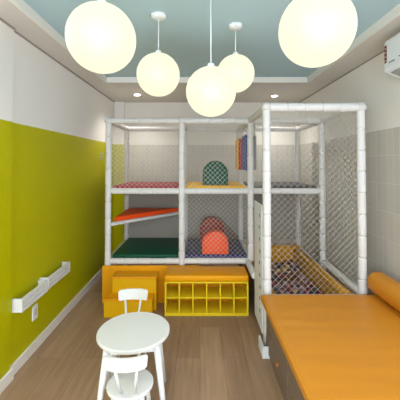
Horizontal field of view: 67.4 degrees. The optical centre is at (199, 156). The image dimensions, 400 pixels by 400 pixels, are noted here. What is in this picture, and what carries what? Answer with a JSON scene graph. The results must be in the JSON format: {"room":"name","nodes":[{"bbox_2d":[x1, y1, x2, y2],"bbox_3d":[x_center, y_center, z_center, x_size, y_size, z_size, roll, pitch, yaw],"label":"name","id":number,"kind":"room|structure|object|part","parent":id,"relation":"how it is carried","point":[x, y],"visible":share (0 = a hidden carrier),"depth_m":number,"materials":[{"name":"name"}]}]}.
{"room":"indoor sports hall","nodes":[
{"label":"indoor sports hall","id":0,"kind":"room"},
{"bbox_2d":[0,20,124,379],"bbox_3d":[-1.387,0.314,2.494,0.265,2.680,5.200,0,-1,0],"label":"wall","id":1,"kind":"structure","parent":0,"point":[53,126],"depth_m":2.76,"materials":[{"name":"lime green paint"},{"name":"white paint"}]},
{"bbox_2d":[12,280,47,312],"bbox_3d":[-1.381,1.130,2.454,0.079,0.100,0.383,0,-1,0],"label":"wall ledge","id":2,"kind":"object","parent":1,"relation":"attached to","point":[19,305],"visible":1,"depth_m":2.38,"materials":[{"name":"white paint"}]},
{"bbox_2d":[32,303,37,321],"bbox_3d":[-1.415,1.331,2.573,0.010,0.124,0.080,0,-1,0],"label":"wall outlet","id":3,"kind":"object","parent":1,"relation":"attached to","point":[35,307],"visible":1,"depth_m":2.56,"materials":[{"name":"white plastic"}]},
{"bbox_2d":[0,268,101,393],"bbox_3d":[-1.401,1.610,2.392,0.038,0.085,5.050,0,-1,0],"label":"baseboard","id":4,"kind":"structure","parent":1,"relation":"attached to","point":[19,362],"depth_m":2.67,"materials":[{"name":"white wood"}]},
{"bbox_2d":[40,262,69,288],"bbox_3d":[-1.381,1.129,2.880,0.079,0.100,0.443,0,-1,0],"label":"wall ledge","id":5,"kind":"object","parent":1,"relation":"attached to","point":[61,272],"visible":0.72,"depth_m":2.85,"materials":[{"name":"white paint"}]},
{"bbox_2d":[0,18,114,102],"bbox_3d":[-1.406,-0.957,2.446,0.028,0.014,5.050,0,-1,0],"label":"trim","id":6,"kind":"structure","parent":1,"relation":"attached to","point":[1,19],"depth_m":2.74,"materials":[{"name":"beige"}]},
{"bbox_2d":[9,0,399,82],"bbox_3d":[0.087,-1.006,1.851,2.555,0.067,3.860,0,-1,0],"label":"trim","id":7,"kind":"structure","parent":1,"relation":"attached to","point":[21,5],"depth_m":2.54,"materials":[{"name":"white paint"}]},
{"bbox_2d":[0,263,284,399],"bbox_3d":[0.120,1.704,2.465,3.280,0.100,5.200,0,-1,0],"label":"floor","id":8,"kind":"structure","parent":0,"point":[206,357],"depth_m":2.41,"materials":[{"name":"brown wood"}]},
{"bbox_2d":[103,354,152,399],"bbox_3d":[-0.413,1.364,1.758,0.272,0.555,0.329,0,-1,-3],"label":"chair","id":9,"kind":"object","parent":8,"relation":"on","point":[130,380],"visible":1,"depth_m":1.69,"materials":[{"name":"white paint"}]},
{"bbox_3d":[-0.406,1.123,1.630,0.242,0.079,0.062,0,-1,-3],"label":"backrest","id":10,"kind":"part","parent":9,"relation":"part of","materials":[{"name":"white paint"}]},
{"bbox_3d":[-0.415,1.354,1.787,0.272,0.028,0.272,0,-1,-3],"label":"seat","id":11,"kind":"part","parent":9,"relation":"part of","materials":[{"name":"white paint"}]},
{"bbox_3d":[-0.325,1.504,1.881,0.076,0.279,0.032,1,-2,-44],"label":"leg","id":12,"kind":"part","parent":9,"relation":"part of","materials":[{"name":"white paint"}]},
{"bbox_2d":[110,288,147,377],"bbox_3d":[-0.546,1.376,2.345,0.272,0.555,0.329,0,-1,-2],"label":"chair","id":13,"kind":"object","parent":8,"relation":"on","point":[140,294],"visible":0.23,"depth_m":2.48,"materials":[{"name":"white paint"}]},
{"bbox_3d":[-0.551,1.141,2.484,0.242,0.079,0.062,0,-1,-2],"label":"backrest","id":14,"kind":"part","parent":13,"relation":"part of","materials":[{"name":"white paint"}]},
{"bbox_2d":[103,271,158,317],"bbox_3d":[-0.738,1.488,3.273,0.531,0.365,0.340,0,-1,0],"label":"steps","id":15,"kind":"structure","parent":8,"relation":"on","point":[149,280],"depth_m":3.26,"materials":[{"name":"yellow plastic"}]},
{"bbox_2d":[96,312,169,399],"bbox_3d":[-0.440,1.396,1.991,0.474,0.501,0.474,0,-1,-8],"label":"table","id":16,"kind":"object","parent":8,"relation":"on","point":[131,333],"visible":0.99,"depth_m":1.91,"materials":[{"name":"white paint"}]},
{"bbox_3d":[-0.593,1.405,1.804,0.110,0.476,0.043,1,-2,-43],"label":"leg","id":17,"kind":"part","parent":16,"relation":"part of","materials":[{"name":"white paint"}]},
{"bbox_3d":[-0.639,1.411,2.129,0.110,0.476,0.043,-1,-1,27],"label":"leg","id":18,"kind":"part","parent":16,"relation":"part of","materials":[{"name":"white paint"}]},
{"bbox_3d":[-0.241,1.406,1.853,0.110,0.476,0.043,-1,-1,27],"label":"leg","id":19,"kind":"part","parent":16,"relation":"part of","materials":[{"name":"white paint"}]},
{"bbox_3d":[-0.287,1.413,2.178,0.110,0.476,0.043,1,-2,-43],"label":"leg","id":20,"kind":"part","parent":16,"relation":"part of","materials":[{"name":"white paint"}]},
{"bbox_2d":[164,266,248,315],"bbox_3d":[0.070,1.461,3.291,0.889,0.420,0.298,0,-1,0],"label":"bench","id":21,"kind":"object","parent":8,"relation":"on","point":[189,290],"visible":1,"depth_m":3.22,"materials":[{"name":"yellow laminate"}]},
{"bbox_3d":[-0.362,1.494,3.294,0.018,0.355,0.290,0,-1,0],"label":"panel","id":22,"kind":"part","parent":21,"relation":"part of","materials":[{"name":"yellow laminate"}]},
{"bbox_3d":[0.070,1.490,3.433,0.845,0.308,0.012,0,-1,0],"label":"panel","id":23,"kind":"part","parent":21,"relation":"part of","materials":[{"name":"yellow laminate"}]},
{"bbox_2d":[166,286,246,298],"bbox_3d":[0.070,1.486,3.290,0.845,0.015,0.276,0,-1,0],"label":"shelf","id":24,"kind":"object","parent":21,"relation":"attached to","point":[173,291],"depth_m":3.24,"materials":[{"name":"yellow laminate"}]},
{"bbox_2d":[164,266,248,281],"bbox_3d":[0.070,1.284,3.295,0.889,0.065,0.298,0,-1,0],"label":"cushion","id":25,"kind":"object","parent":21,"relation":"on","point":[173,273],"depth_m":3.18,"materials":[{"name":"orange leather"}]},
{"bbox_3d":[0.070,1.656,3.291,0.845,0.030,0.290,0,-1,0],"label":"board","id":26,"kind":"part","parent":21,"relation":"part of","materials":[{"name":"yellow laminate"}]},
{"bbox_3d":[0.501,1.494,3.294,0.018,0.355,0.290,0,-1,0],"label":"panel","id":27,"kind":"part","parent":21,"relation":"part of","materials":[{"name":"yellow laminate"}]},
{"bbox_2d":[102,102,367,345],"bbox_3d":[0.180,0.602,3.538,2.620,2.148,1.840,0,-1,0],"label":"play structure","id":28,"kind":"object","parent":8,"relation":"on","point":[259,215],"visible":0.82,"depth_m":3.51,"materials":[{"name":"white plastic"}]},
{"bbox_3d":[-1.080,0.625,3.528,0.073,2.102,0.075,0,-1,0],"label":"post","id":29,"kind":"part","parent":28,"relation":"part of","materials":[{"name":"white plastic"}]},
{"bbox_3d":[-1.080,0.643,4.407,0.075,2.102,0.077,0,-1,0],"label":"post","id":30,"kind":"part","parent":28,"relation":"part of","materials":[{"name":"white plastic"}]},
{"bbox_2d":[112,238,178,257],"bbox_3d":[-0.647,1.195,3.954,0.785,0.060,0.804,0,-1,0],"label":"play mat","id":31,"kind":"object","parent":28,"relation":"on","point":[132,247],"visible":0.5,"depth_m":3.80,"materials":[{"name":"teal plastic"}]},
{"bbox_2d":[114,208,177,220],"bbox_3d":[-0.675,0.758,3.970,0.700,0.055,0.750,0,-1,0],"label":"mat","id":32,"kind":"object","parent":28,"relation":"on","point":[130,213],"visible":1,"depth_m":4.01,"materials":[{"name":"orange plastic"}]},
{"bbox_2d":[113,182,178,188],"bbox_3d":[-0.647,0.379,3.971,0.785,0.058,0.804,0,-1,0],"label":"play mat","id":33,"kind":"object","parent":28,"relation":"on","point":[145,184],"visible":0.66,"depth_m":3.66,"materials":[{"name":"red plastic"}]},
{"bbox_3d":[-0.570,1.465,3.459,1.110,0.419,0.022,0,-1,0],"label":"kick panel","id":34,"kind":"part","parent":28,"relation":"part of","materials":[{"name":"orange laminate"}]},
{"bbox_3d":[-0.647,0.834,4.415,0.793,0.752,0.012,0,-1,0],"label":"panel","id":35,"kind":"part","parent":28,"relation":"part of","materials":[{"name":"grey fabric"}]},
{"bbox_3d":[-0.215,0.625,3.528,0.075,2.102,0.077,0,-1,0],"label":"post","id":36,"kind":"part","parent":28,"relation":"part of","materials":[{"name":"white plastic"}]},
{"bbox_3d":[-0.215,0.643,4.407,0.074,2.102,0.076,0,-1,0],"label":"post","id":37,"kind":"part","parent":28,"relation":"part of","materials":[{"name":"white plastic"}]},
{"bbox_3d":[0.190,0.834,4.415,0.738,0.752,0.012,0,-1,0],"label":"panel","id":38,"kind":"part","parent":28,"relation":"part of","materials":[{"name":"grey fabric"}]},
{"bbox_2d":[185,182,245,188],"bbox_3d":[0.190,0.379,3.971,0.730,0.058,0.804,0,-1,0],"label":"play mat","id":39,"kind":"object","parent":28,"relation":"on","point":[199,184],"visible":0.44,"depth_m":3.60,"materials":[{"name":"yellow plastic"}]},
{"bbox_2d":[203,161,227,184],"bbox_3d":[0.190,0.200,3.762,0.315,0.305,0.130,0,-1,0],"label":"arch","id":40,"kind":"object","parent":39,"relation":"on","point":[218,168],"visible":0.77,"depth_m":3.70,"materials":[{"name":"teal plastic"}]},
{"bbox_2d":[185,238,246,258],"bbox_3d":[0.190,1.197,3.954,0.730,0.057,0.804,0,-1,0],"label":"play mat","id":41,"kind":"object","parent":28,"relation":"on","point":[236,245],"visible":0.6,"depth_m":3.68,"materials":[{"name":"blue plastic"}]},
{"bbox_2d":[200,216,224,242],"bbox_3d":[0.165,1.002,4.160,0.340,0.340,0.160,0,-1,0],"label":"arch","id":42,"kind":"object","parent":41,"relation":"on","point":[218,225],"visible":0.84,"depth_m":4.08,"materials":[{"name":"red plastic"}]},
{"bbox_2d":[202,229,228,253],"bbox_3d":[0.182,1.024,3.617,0.315,0.275,0.120,0,-1,0],"label":"arch","id":43,"kind":"object","parent":41,"relation":"on","point":[211,244],"visible":0.84,"depth_m":3.56,"materials":[{"name":"orange plastic"}]},
{"bbox_2d":[203,217,237,238],"bbox_3d":[0.300,1.027,4.317,0.500,0.298,0.075,0,-1,0],"label":"wedge","id":44,"kind":"object","parent":41,"relation":"on","point":[228,231],"visible":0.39,"depth_m":4.28,"materials":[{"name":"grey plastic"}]},
{"bbox_2d":[235,129,238,169],"bbox_3d":[0.530,-0.104,4.293,0.035,0.572,0.140,0,-1,0],"label":"pad","id":45,"kind":"object","parent":28,"relation":"hanging from","point":[236,141],"visible":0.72,"depth_m":4.23,"materials":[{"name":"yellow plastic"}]},
{"bbox_2d":[238,128,241,169],"bbox_3d":[0.555,-0.108,4.123,0.035,0.572,0.160,0,-1,0],"label":"pad","id":46,"kind":"object","parent":28,"relation":"hanging from","point":[240,138],"visible":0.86,"depth_m":4.08,"materials":[{"name":"red plastic"}]},
{"bbox_3d":[0.595,0.643,4.407,0.075,2.102,0.077,0,-1,0],"label":"post","id":47,"kind":"part","parent":28,"relation":"part of","materials":[{"name":"white plastic"}]},
{"bbox_2d":[242,125,246,170],"bbox_3d":[0.575,-0.114,3.813,0.035,0.572,0.420,0,-1,0],"label":"pad","id":48,"kind":"object","parent":28,"relation":"hanging from","point":[244,137],"visible":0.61,"depth_m":3.76,"materials":[{"name":"blue plastic"}]},
{"bbox_3d":[0.595,0.398,3.532,0.074,1.647,0.076,0,-1,0],"label":"post","id":49,"kind":"part","parent":28,"relation":"part of","materials":[{"name":"white plastic"}]},
{"bbox_3d":[0.607,1.468,3.270,0.014,0.405,0.400,0,-1,0],"label":"panel","id":50,"kind":"part","parent":28,"relation":"part of","materials":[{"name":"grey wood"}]},
{"bbox_2d":[253,124,255,169],"bbox_3d":[0.660,-0.123,3.623,0.030,0.562,0.080,0,-1,0],"label":"pad","id":51,"kind":"object","parent":28,"relation":"hanging from","point":[254,138],"visible":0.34,"depth_m":3.58,"materials":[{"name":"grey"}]},
{"bbox_3d":[0.595,0.607,2.668,0.074,2.102,0.076,0,-1,0],"label":"post","id":52,"kind":"part","parent":28,"relation":"part of","materials":[{"name":"white plastic"}]},
{"bbox_3d":[1.018,0.834,4.415,0.773,0.752,0.012,0,-1,0],"label":"panel","id":53,"kind":"part","parent":28,"relation":"part of","materials":[{"name":"grey fabric"}]},
{"bbox_2d":[244,182,316,188],"bbox_3d":[1.018,0.381,3.971,0.765,0.055,0.804,0,-1,0],"label":"play mat","id":54,"kind":"object","parent":28,"relation":"on","point":[280,184],"visible":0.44,"depth_m":3.61,"materials":[{"name":"grey plastic"}]},
{"bbox_3d":[1.440,0.643,4.407,0.074,2.102,0.076,0,-1,0],"label":"post","id":55,"kind":"part","parent":28,"relation":"part of","materials":[{"name":"white plastic"}]},
{"bbox_3d":[1.440,0.625,3.528,0.073,2.102,0.075,0,-1,0],"label":"post","id":56,"kind":"part","parent":28,"relation":"part of","materials":[{"name":"white plastic"}]},
{"bbox_3d":[1.440,0.607,2.668,0.075,2.102,0.077,0,-1,0],"label":"post","id":57,"kind":"part","parent":28,"relation":"part of","materials":[{"name":"white plastic"}]},
{"bbox_2d":[258,335,269,358],"bbox_3d":[0.543,1.608,2.542,0.063,0.095,0.170,0,-1,0],"label":"baseboard","id":58,"kind":"structure","parent":8,"relation":"on","point":[263,349],"depth_m":2.46,"materials":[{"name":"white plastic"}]},
{"bbox_2d":[266,313,304,399],"bbox_3d":[1.094,1.423,1.688,1.092,0.430,1.735,0,-1,0],"label":"storage bench","id":59,"kind":"object","parent":8,"relation":"on","point":[290,389],"visible":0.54,"depth_m":2.06,"materials":[{"name":"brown wood"}]},
{"bbox_3d":[0.569,1.422,2.226,0.017,0.383,0.622,0,-1,0],"label":"door","id":60,"kind":"part","parent":59,"relation":"part of","materials":[{"name":"grey wood"}]},
{"bbox_3d":[0.569,1.412,1.741,0.017,0.383,0.332,0,-1,0],"label":"door","id":61,"kind":"part","parent":59,"relation":"part of","materials":[{"name":"grey wood"}]},
{"bbox_2d":[261,295,399,399],"bbox_3d":[1.083,1.180,1.690,1.125,0.055,1.768,0,-1,0],"label":"pad","id":62,"kind":"object","parent":59,"relation":"on","point":[335,347],"visible":0.94,"depth_m":1.86,"materials":[{"name":"orange leather"}]},
{"bbox_2d":[367,271,399,311],"bbox_3d":[1.525,1.059,1.704,0.188,0.188,1.772,0,-1,0],"label":"bolster","id":63,"kind":"object","parent":62,"relation":"on","point":[382,285],"visible":1,"depth_m":2.36,"materials":[{"name":"orange leather"}]},
{"bbox_2d":[244,245,351,322],"bbox_3d":[1.018,1.456,3.528,0.765,0.440,1.635,0,-1,0],"label":"pool","id":64,"kind":"object","parent":8,"relation":"on","point":[333,284],"visible":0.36,"depth_m":3.63,"materials":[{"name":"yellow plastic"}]},
{"bbox_2d":[273,286,278,291],"bbox_3d":[0.809,1.410,3.199,0.067,0.068,0.068,0,-1,0],"label":"ball","id":65,"kind":"object","parent":64,"relation":"in","point":[275,288],"visible":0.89,"depth_m":3.17,"materials":[{"name":"grey plastic"}]},
{"bbox_2d":[286,286,291,291],"bbox_3d":[0.950,1.410,3.199,0.067,0.068,0.068,0,-1,0],"label":"ball","id":66,"kind":"object","parent":64,"relation":"in","point":[288,288],"visible":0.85,"depth_m":3.18,"materials":[{"name":"red plastic"}]},
{"bbox_2d":[299,286,305,291],"bbox_3d":[1.091,1.410,3.199,0.067,0.068,0.068,0,-1,0],"label":"ball","id":67,"kind":"object","parent":64,"relation":"in","point":[301,288],"visible":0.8,"depth_m":3.18,"materials":[{"name":"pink plastic"}]},
{"bbox_2d":[0,0,399,101],"bbox_3d":[0.120,-1.075,2.523,3.280,0.100,5.200,0,-1,0],"label":"ceiling","id":68,"kind":"structure","parent":0,"point":[184,35],"depth_m":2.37,"materials":[{"name":"teal paint"}]},
{"bbox_2d":[65,0,135,73],"bbox_3d":[-0.436,-0.712,1.335,0.300,0.677,0.300,0,-1,0],"label":"pendant lamp","id":69,"kind":"object","parent":68,"relation":"hanging from","point":[99,36],"visible":1,"depth_m":1.22,"materials":[{"name":"white glass"}]},
{"bbox_2d":[136,11,179,96],"bbox_3d":[-0.302,-0.736,2.176,0.309,0.594,0.309,0,-1,-4],"label":"pendant lamp","id":70,"kind":"object","parent":68,"relation":"hanging from","point":[158,74],"visible":1,"depth_m":2.07,"materials":[{"name":"white glass"}]},
{"bbox_3d":[-0.302,-0.594,2.173,0.310,0.310,0.310,0,-1,0],"label":"globe","id":71,"kind":"part","parent":70,"relation":"part of","materials":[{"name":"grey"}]},
{"bbox_3d":[-0.302,-0.874,2.179,0.006,0.261,0.006,0,-1,0],"label":"cord","id":72,"kind":"part","parent":70,"relation":"part of","materials":[{"name":"white plastic"}]},
{"bbox_2d":[186,0,235,116],"bbox_3d":[0.066,-0.641,1.814,0.300,0.798,0.300,0,-1,0],"label":"pendant lamp","id":73,"kind":"object","parent":68,"relation":"hanging from","point":[210,90],"visible":1,"depth_m":1.70,"materials":[{"name":"white glass"}]},
{"bbox_3d":[0.066,-0.775,1.817,0.006,0.475,0.006,0,-1,0],"label":"cord","id":74,"kind":"part","parent":73,"relation":"part of","materials":[{"name":"white plastic"}]},
{"bbox_3d":[0.066,-0.392,1.809,0.300,0.300,0.300,0,-1,0],"label":"globe","id":75,"kind":"part","parent":73,"relation":"part of","materials":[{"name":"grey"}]},
{"bbox_2d":[218,22,253,92],"bbox_3d":[0.277,-0.765,2.337,0.290,0.528,0.290,0,-1,0],"label":"pendant lamp","id":76,"kind":"object","parent":68,"relation":"hanging from","point":[240,68],"visible":0.71,"depth_m":2.23,"materials":[{"name":"white glass"}]},
{"bbox_3d":[0.277,-0.646,2.334,0.290,0.290,0.290,0,-1,0],"label":"globe","id":77,"kind":"part","parent":76,"relation":"part of","materials":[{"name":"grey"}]},
{"bbox_2d":[278,0,357,67],"bbox_3d":[0.475,-0.711,1.230,0.299,0.682,0.299,-1,-2,41],"label":"pendant lamp","id":78,"kind":"object","parent":68,"relation":"hanging from","point":[311,33],"visible":1,"depth_m":1.12,"materials":[{"name":"white glass"}]},
{"bbox_2d":[125,102,298,244],"bbox_3d":[0.253,0.368,5.043,3.015,2.680,0.100,0,-1,0],"label":"wall","id":79,"kind":"structure","parent":0,"point":[279,167],"depth_m":5.00,"materials":[{"name":"white paint"}]},
{"bbox_2d":[299,52,399,294],"bbox_3d":[1.710,0.313,2.444,0.100,2.680,5.100,0,-1,0],"label":"wall","id":80,"kind":"structure","parent":0,"point":[369,83],"depth_m":2.97,"materials":[{"name":"white paint"}]},
{"bbox_2d":[299,50,383,102],"bbox_3d":[1.657,-0.958,2.471,0.006,0.012,5.100,0,-1,0],"label":"trim","id":81,"kind":"structure","parent":80,"relation":"attached to","point":[383,50],"depth_m":3.36,"materials":[{"name":"beige"}]},
{"bbox_2d":[384,32,399,77],"bbox_3d":[1.552,-0.768,1.946,0.216,0.307,0.820,0,-1,0],"label":"air conditioner","id":82,"kind":"object","parent":80,"relation":"attached to","point":[391,46],"visible":1,"depth_m":2.27,"materials":[{"name":"white plastic"}]}
]}

